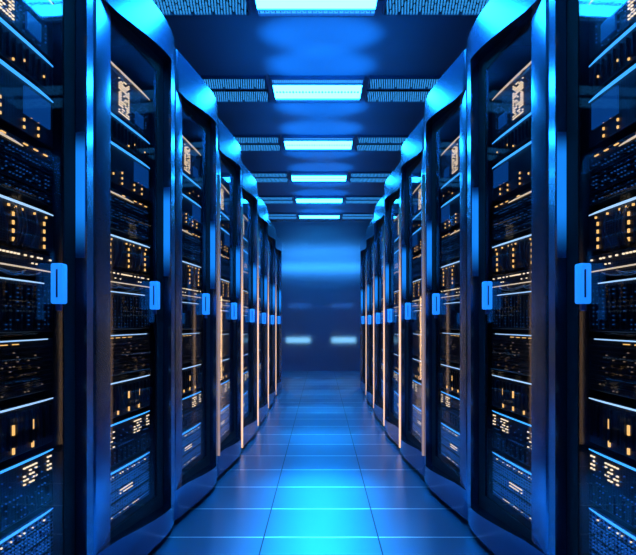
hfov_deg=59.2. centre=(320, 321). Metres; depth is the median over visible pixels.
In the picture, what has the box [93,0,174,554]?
tall cabinet
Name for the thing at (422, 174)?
light
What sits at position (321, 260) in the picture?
wall
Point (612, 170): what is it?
server
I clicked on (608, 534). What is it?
server
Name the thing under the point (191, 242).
server
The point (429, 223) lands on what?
light
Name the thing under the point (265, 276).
light
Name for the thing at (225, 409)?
server
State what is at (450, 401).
server
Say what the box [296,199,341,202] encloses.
diffuser
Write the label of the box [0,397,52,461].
server
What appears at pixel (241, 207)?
light
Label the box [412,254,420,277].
server
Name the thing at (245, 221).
unit
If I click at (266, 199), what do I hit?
ceiling vent
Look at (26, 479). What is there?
switch
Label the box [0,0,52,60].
unit
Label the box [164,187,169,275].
light
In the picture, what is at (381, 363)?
switch
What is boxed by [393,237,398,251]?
server
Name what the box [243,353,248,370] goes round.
server
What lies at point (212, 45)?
ceiling
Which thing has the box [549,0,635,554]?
tall cabinet
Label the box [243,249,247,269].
unit
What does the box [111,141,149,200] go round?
unit
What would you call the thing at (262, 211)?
tall cabinet
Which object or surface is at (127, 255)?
switch
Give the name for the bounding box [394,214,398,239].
unit
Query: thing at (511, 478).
server
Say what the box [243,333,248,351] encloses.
server
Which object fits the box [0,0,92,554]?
tall cabinet
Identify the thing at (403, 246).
light
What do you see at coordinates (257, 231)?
light
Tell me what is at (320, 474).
floor
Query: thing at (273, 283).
light
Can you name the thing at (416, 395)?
switch
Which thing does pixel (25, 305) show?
server
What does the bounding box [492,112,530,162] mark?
server
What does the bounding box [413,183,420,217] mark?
unit
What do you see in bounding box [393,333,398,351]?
server
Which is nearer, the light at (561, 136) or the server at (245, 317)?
the light at (561, 136)
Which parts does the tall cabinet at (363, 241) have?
mounting rail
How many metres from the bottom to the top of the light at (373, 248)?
1.670 m
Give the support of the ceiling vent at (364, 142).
in the ceiling
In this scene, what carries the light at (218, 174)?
attached to the tall cabinet at (229, 150)
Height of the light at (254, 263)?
0.368 m
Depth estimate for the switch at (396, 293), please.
4.47 m
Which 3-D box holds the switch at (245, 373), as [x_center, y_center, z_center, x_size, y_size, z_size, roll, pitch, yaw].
[-0.894,0.476,4.375,0.583,0.147,0.573,0,0,1]
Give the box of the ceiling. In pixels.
[164,0,477,221]
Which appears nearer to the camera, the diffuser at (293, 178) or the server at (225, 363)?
the server at (225, 363)
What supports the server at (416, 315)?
in the tall cabinet at (412, 150)
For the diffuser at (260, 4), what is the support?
attached to the recessed light at (264, 8)
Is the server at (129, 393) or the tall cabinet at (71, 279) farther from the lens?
the server at (129, 393)
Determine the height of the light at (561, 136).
0.390 m
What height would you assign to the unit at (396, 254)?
0.133 m
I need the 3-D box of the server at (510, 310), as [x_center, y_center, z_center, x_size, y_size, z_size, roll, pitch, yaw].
[1.033,-0.043,2.164,0.582,0.141,0.481,0,0,-6]
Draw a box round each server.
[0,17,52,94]
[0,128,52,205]
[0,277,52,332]
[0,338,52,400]
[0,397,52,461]
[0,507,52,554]
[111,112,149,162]
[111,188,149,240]
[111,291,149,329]
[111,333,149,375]
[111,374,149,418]
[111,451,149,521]
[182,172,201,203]
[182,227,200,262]
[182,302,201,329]
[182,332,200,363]
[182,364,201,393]
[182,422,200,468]
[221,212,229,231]
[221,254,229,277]
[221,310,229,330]
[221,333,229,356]
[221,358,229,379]
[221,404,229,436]
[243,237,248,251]
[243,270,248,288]
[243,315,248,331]
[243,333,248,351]
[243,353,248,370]
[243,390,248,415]
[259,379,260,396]
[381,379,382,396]
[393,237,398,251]
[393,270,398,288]
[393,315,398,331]
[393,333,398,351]
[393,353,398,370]
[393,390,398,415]
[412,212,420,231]
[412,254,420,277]
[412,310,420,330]
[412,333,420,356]
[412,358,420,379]
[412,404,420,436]
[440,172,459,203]
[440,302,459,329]
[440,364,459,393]
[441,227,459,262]
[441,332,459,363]
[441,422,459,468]
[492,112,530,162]
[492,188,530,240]
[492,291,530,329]
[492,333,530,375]
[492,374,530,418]
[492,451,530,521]
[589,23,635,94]
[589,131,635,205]
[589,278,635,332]
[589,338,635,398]
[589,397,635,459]
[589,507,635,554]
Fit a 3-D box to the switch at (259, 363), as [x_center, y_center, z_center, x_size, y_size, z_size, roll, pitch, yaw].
[-0.887,0.484,5.282,0.583,0.145,0.674,0,0,0]
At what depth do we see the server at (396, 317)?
4.48 m
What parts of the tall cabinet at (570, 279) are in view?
frame, door handle, mounting rail, patch panel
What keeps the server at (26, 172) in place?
in the tall cabinet at (71, 279)
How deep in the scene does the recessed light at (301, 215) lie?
9.85 m
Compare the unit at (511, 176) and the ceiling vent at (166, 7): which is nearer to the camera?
the unit at (511, 176)
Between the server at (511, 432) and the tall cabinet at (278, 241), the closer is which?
the server at (511, 432)
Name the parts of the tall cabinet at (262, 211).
mounting rail, door handle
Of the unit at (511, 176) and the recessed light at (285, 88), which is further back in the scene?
the recessed light at (285, 88)
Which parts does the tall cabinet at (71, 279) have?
patch panel, mounting rail, door handle, frame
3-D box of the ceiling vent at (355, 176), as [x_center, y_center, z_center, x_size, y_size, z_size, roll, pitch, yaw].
[0.885,-1.887,7.298,1.020,0.026,0.465,0,0,0]
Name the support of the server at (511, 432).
in the tall cabinet at (507, 35)
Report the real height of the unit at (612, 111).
0.141 m
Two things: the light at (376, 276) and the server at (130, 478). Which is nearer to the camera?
the server at (130, 478)
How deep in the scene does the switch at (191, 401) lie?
2.92 m
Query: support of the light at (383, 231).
attached to the tall cabinet at (379, 211)
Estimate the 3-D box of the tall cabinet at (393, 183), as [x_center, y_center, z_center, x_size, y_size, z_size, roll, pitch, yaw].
[0.949,-0.110,4.427,0.831,2.079,0.849,0,0,-1]
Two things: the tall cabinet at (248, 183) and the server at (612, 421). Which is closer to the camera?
the server at (612, 421)
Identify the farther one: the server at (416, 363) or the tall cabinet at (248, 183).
the tall cabinet at (248, 183)
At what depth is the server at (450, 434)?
2.91 m
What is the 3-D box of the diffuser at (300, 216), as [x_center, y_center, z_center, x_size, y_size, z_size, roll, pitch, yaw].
[-0.028,-1.887,9.995,0.706,0.018,0.280,0,0,0]
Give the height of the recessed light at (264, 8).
0.030 m
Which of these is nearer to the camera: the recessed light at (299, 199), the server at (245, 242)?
the server at (245, 242)
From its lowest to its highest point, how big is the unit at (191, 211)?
0.139 m
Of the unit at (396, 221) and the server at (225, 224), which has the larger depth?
the unit at (396, 221)
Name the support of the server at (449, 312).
in the tall cabinet at (446, 103)
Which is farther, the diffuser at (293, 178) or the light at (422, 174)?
the diffuser at (293, 178)
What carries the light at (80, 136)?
attached to the tall cabinet at (71, 279)
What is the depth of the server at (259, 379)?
5.56 m
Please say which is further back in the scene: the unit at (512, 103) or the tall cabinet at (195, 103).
the tall cabinet at (195, 103)
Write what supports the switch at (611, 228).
in the tall cabinet at (570, 279)
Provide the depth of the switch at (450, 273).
2.90 m
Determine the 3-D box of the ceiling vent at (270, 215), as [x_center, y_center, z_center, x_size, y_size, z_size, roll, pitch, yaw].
[-0.940,-1.887,9.977,1.020,0.026,0.465,0,0,0]
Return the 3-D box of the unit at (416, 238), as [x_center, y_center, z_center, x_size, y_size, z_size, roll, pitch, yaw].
[0.917,-0.530,3.588,0.585,0.136,0.506,0,0,-2]
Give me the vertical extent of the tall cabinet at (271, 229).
2.024 m
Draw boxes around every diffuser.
[256,0,376,8]
[273,85,361,97]
[284,141,351,148]
[291,176,345,180]
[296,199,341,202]
[300,216,338,217]
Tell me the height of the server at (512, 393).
0.131 m
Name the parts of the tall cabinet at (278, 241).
mounting rail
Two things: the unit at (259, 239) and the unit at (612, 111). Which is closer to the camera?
the unit at (612, 111)
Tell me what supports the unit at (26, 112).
in the tall cabinet at (71, 279)
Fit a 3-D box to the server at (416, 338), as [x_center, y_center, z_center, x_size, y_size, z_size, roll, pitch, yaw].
[0.918,0.151,3.588,0.582,0.146,0.506,0,0,-2]
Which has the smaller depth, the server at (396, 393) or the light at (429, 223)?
the light at (429, 223)
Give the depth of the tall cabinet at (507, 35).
2.30 m
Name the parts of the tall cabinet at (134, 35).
patch panel, mounting rail, door handle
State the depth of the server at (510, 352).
2.18 m
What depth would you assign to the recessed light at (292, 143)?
5.89 m
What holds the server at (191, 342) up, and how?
in the tall cabinet at (195, 103)
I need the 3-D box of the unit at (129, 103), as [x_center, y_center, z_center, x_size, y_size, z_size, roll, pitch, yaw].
[-1.029,-0.858,2.164,0.590,0.171,0.481,0,0,6]
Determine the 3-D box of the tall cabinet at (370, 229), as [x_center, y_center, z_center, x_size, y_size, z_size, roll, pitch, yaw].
[0.949,-0.082,6.367,0.831,2.024,1.049,0,0,0]
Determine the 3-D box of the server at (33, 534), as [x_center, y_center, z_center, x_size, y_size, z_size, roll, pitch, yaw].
[-1.086,0.637,1.426,0.582,0.181,0.486,0,0,2]
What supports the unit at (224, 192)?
in the tall cabinet at (229, 150)
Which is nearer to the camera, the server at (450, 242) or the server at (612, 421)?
the server at (612, 421)
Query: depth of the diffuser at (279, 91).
4.56 m
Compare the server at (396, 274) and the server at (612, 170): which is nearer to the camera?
the server at (612, 170)
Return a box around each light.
[76,132,84,257]
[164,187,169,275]
[210,221,214,288]
[218,174,219,455]
[236,245,239,298]
[241,207,242,447]
[253,0,378,16]
[253,262,255,305]
[257,231,258,425]
[264,275,266,309]
[268,248,268,407]
[270,75,364,102]
[273,283,274,312]
[279,288,280,313]
[282,135,353,151]
[290,171,347,182]
[295,196,342,203]
[298,213,339,218]
[361,288,362,313]
[367,283,368,312]
[373,248,373,407]
[375,275,377,309]
[383,231,384,425]
[386,262,388,305]
[399,207,400,447]
[402,245,405,298]
[422,174,423,455]
[427,221,431,288]
[472,187,477,275]
[557,132,565,257]
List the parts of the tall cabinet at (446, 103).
door handle, mounting rail, patch panel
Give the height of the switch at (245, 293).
0.112 m
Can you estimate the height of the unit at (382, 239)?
0.159 m
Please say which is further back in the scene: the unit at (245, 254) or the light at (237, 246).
the unit at (245, 254)
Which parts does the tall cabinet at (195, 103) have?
patch panel, mounting rail, door handle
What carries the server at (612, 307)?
in the tall cabinet at (570, 279)
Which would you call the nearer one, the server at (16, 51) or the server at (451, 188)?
the server at (16, 51)
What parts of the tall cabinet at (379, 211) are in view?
door handle, mounting rail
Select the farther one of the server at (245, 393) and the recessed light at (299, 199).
the recessed light at (299, 199)
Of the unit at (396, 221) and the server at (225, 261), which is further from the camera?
the unit at (396, 221)
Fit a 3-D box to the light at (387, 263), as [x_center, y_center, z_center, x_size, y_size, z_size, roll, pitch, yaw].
[0.562,-0.322,4.753,0.028,0.368,0.004,0,0,-1]
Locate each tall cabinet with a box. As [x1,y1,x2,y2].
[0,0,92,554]
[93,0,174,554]
[174,48,217,519]
[217,117,240,476]
[241,162,256,447]
[257,194,267,425]
[268,219,275,407]
[276,235,281,393]
[360,235,365,393]
[366,219,373,407]
[374,194,384,425]
[385,162,400,447]
[401,117,424,476]
[424,48,467,519]
[467,0,548,554]
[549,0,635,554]
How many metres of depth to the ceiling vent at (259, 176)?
7.25 m
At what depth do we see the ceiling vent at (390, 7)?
3.36 m
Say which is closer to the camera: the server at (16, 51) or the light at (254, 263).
the server at (16, 51)
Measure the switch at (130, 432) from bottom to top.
0.156 m
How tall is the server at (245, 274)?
0.138 m
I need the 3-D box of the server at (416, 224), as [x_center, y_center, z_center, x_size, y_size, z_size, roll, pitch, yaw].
[0.918,-0.657,3.588,0.583,0.083,0.506,0,0,-2]
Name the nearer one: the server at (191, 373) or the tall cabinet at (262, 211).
the server at (191, 373)
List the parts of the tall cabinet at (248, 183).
patch panel, mounting rail, door handle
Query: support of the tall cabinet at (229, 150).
on the floor
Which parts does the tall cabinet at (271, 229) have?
mounting rail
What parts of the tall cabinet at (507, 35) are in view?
door handle, mounting rail, patch panel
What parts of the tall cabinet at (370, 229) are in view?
mounting rail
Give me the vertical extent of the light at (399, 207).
1.715 m
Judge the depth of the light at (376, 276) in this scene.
5.73 m
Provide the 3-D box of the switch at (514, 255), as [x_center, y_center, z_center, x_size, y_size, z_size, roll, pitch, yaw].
[1.028,-0.258,2.163,0.593,0.119,0.481,0,0,-6]
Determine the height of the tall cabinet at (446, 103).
2.174 m
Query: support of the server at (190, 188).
in the tall cabinet at (195, 103)
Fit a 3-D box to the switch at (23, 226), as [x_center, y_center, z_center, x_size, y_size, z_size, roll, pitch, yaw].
[-1.080,-0.258,1.426,0.593,0.119,0.485,0,0,2]
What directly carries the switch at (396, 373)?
in the tall cabinet at (393, 183)
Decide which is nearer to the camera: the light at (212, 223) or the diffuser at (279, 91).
the light at (212, 223)
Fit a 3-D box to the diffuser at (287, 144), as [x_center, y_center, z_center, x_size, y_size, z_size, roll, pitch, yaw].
[-0.028,-1.887,5.935,0.706,0.018,0.280,0,0,0]
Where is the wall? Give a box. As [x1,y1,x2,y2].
[271,222,370,370]
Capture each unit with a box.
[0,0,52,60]
[0,59,52,148]
[111,61,149,139]
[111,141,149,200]
[182,135,200,185]
[182,193,200,231]
[221,183,228,217]
[221,227,229,253]
[243,214,247,239]
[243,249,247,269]
[259,239,260,256]
[381,239,382,256]
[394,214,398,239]
[394,249,398,269]
[412,227,420,253]
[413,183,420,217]
[441,135,459,185]
[441,193,459,231]
[492,61,530,139]
[492,141,530,200]
[589,0,635,60]
[589,64,635,148]
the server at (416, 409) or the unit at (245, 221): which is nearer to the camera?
the server at (416, 409)
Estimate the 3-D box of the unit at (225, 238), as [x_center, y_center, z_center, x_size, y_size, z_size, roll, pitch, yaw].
[-0.917,-0.530,3.588,0.585,0.136,0.506,0,0,2]
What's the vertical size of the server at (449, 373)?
0.129 m
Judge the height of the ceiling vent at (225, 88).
0.026 m
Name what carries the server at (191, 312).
in the tall cabinet at (195, 103)
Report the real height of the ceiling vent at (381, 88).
0.026 m
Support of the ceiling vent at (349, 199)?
in the ceiling
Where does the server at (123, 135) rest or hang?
in the tall cabinet at (134, 35)
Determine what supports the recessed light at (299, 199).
in the ceiling
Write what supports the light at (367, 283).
attached to the tall cabinet at (370, 229)
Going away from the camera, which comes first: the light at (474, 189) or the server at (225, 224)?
the light at (474, 189)
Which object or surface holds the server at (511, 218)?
in the tall cabinet at (507, 35)
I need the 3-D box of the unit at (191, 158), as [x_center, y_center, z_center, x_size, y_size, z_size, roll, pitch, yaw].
[-0.960,-0.836,2.869,0.590,0.169,0.487,0,0,5]
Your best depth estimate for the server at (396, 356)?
4.51 m
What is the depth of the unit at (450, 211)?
2.92 m
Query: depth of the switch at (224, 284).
3.64 m
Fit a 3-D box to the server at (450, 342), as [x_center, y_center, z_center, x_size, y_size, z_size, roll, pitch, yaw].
[0.964,0.132,2.870,0.582,0.149,0.487,0,0,-5]
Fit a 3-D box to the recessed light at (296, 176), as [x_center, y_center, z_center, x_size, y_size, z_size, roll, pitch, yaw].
[-0.028,-1.885,7.300,0.730,0.030,0.470,0,0,0]
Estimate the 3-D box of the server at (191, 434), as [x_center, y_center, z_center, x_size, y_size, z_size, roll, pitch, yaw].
[-0.964,0.641,2.870,0.582,0.179,0.487,0,0,5]
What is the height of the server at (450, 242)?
0.144 m
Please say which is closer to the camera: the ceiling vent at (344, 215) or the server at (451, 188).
the server at (451, 188)
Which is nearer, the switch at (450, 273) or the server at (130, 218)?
the server at (130, 218)
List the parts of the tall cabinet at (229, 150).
patch panel, mounting rail, door handle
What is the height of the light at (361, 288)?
0.359 m
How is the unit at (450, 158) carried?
in the tall cabinet at (446, 103)
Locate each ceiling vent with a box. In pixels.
[152,0,250,15]
[200,75,270,101]
[233,135,281,150]
[249,171,288,182]
[259,196,293,203]
[268,213,296,218]
[342,213,373,218]
[345,196,382,203]
[349,171,392,182]
[355,135,408,150]
[365,75,441,101]
[382,0,489,15]
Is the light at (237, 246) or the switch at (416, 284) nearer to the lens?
the switch at (416, 284)
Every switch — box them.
[0,194,52,251]
[0,448,52,531]
[111,234,149,272]
[111,410,149,466]
[182,261,200,286]
[182,391,201,428]
[221,279,229,297]
[221,379,229,406]
[243,290,247,304]
[243,370,248,391]
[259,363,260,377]
[381,363,382,377]
[393,370,398,391]
[394,290,398,304]
[412,279,420,297]
[412,379,420,406]
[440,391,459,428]
[441,261,459,286]
[492,234,530,272]
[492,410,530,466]
[589,197,635,251]
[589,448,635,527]
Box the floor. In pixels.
[147,371,494,554]
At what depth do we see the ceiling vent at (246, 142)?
5.88 m
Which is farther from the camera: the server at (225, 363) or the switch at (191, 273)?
the server at (225, 363)
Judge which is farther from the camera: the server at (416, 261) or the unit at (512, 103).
the server at (416, 261)
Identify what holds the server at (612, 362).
in the tall cabinet at (570, 279)
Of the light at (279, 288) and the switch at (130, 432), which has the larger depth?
the light at (279, 288)
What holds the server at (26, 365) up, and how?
in the tall cabinet at (71, 279)
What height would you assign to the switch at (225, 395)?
0.151 m
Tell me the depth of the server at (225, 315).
3.67 m
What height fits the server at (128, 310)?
0.141 m
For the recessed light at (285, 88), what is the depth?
4.50 m
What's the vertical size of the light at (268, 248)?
1.670 m
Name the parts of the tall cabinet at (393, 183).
door handle, mounting rail, patch panel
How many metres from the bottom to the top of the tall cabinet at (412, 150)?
2.123 m
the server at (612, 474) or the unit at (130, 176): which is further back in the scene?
the unit at (130, 176)
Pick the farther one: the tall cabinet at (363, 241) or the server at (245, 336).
the tall cabinet at (363, 241)
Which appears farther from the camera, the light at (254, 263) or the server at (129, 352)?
the light at (254, 263)
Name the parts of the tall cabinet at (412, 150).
door handle, mounting rail, patch panel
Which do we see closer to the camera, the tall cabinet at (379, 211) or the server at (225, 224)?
the server at (225, 224)
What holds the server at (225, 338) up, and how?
in the tall cabinet at (229, 150)
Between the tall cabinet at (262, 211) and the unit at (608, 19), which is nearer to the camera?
the unit at (608, 19)

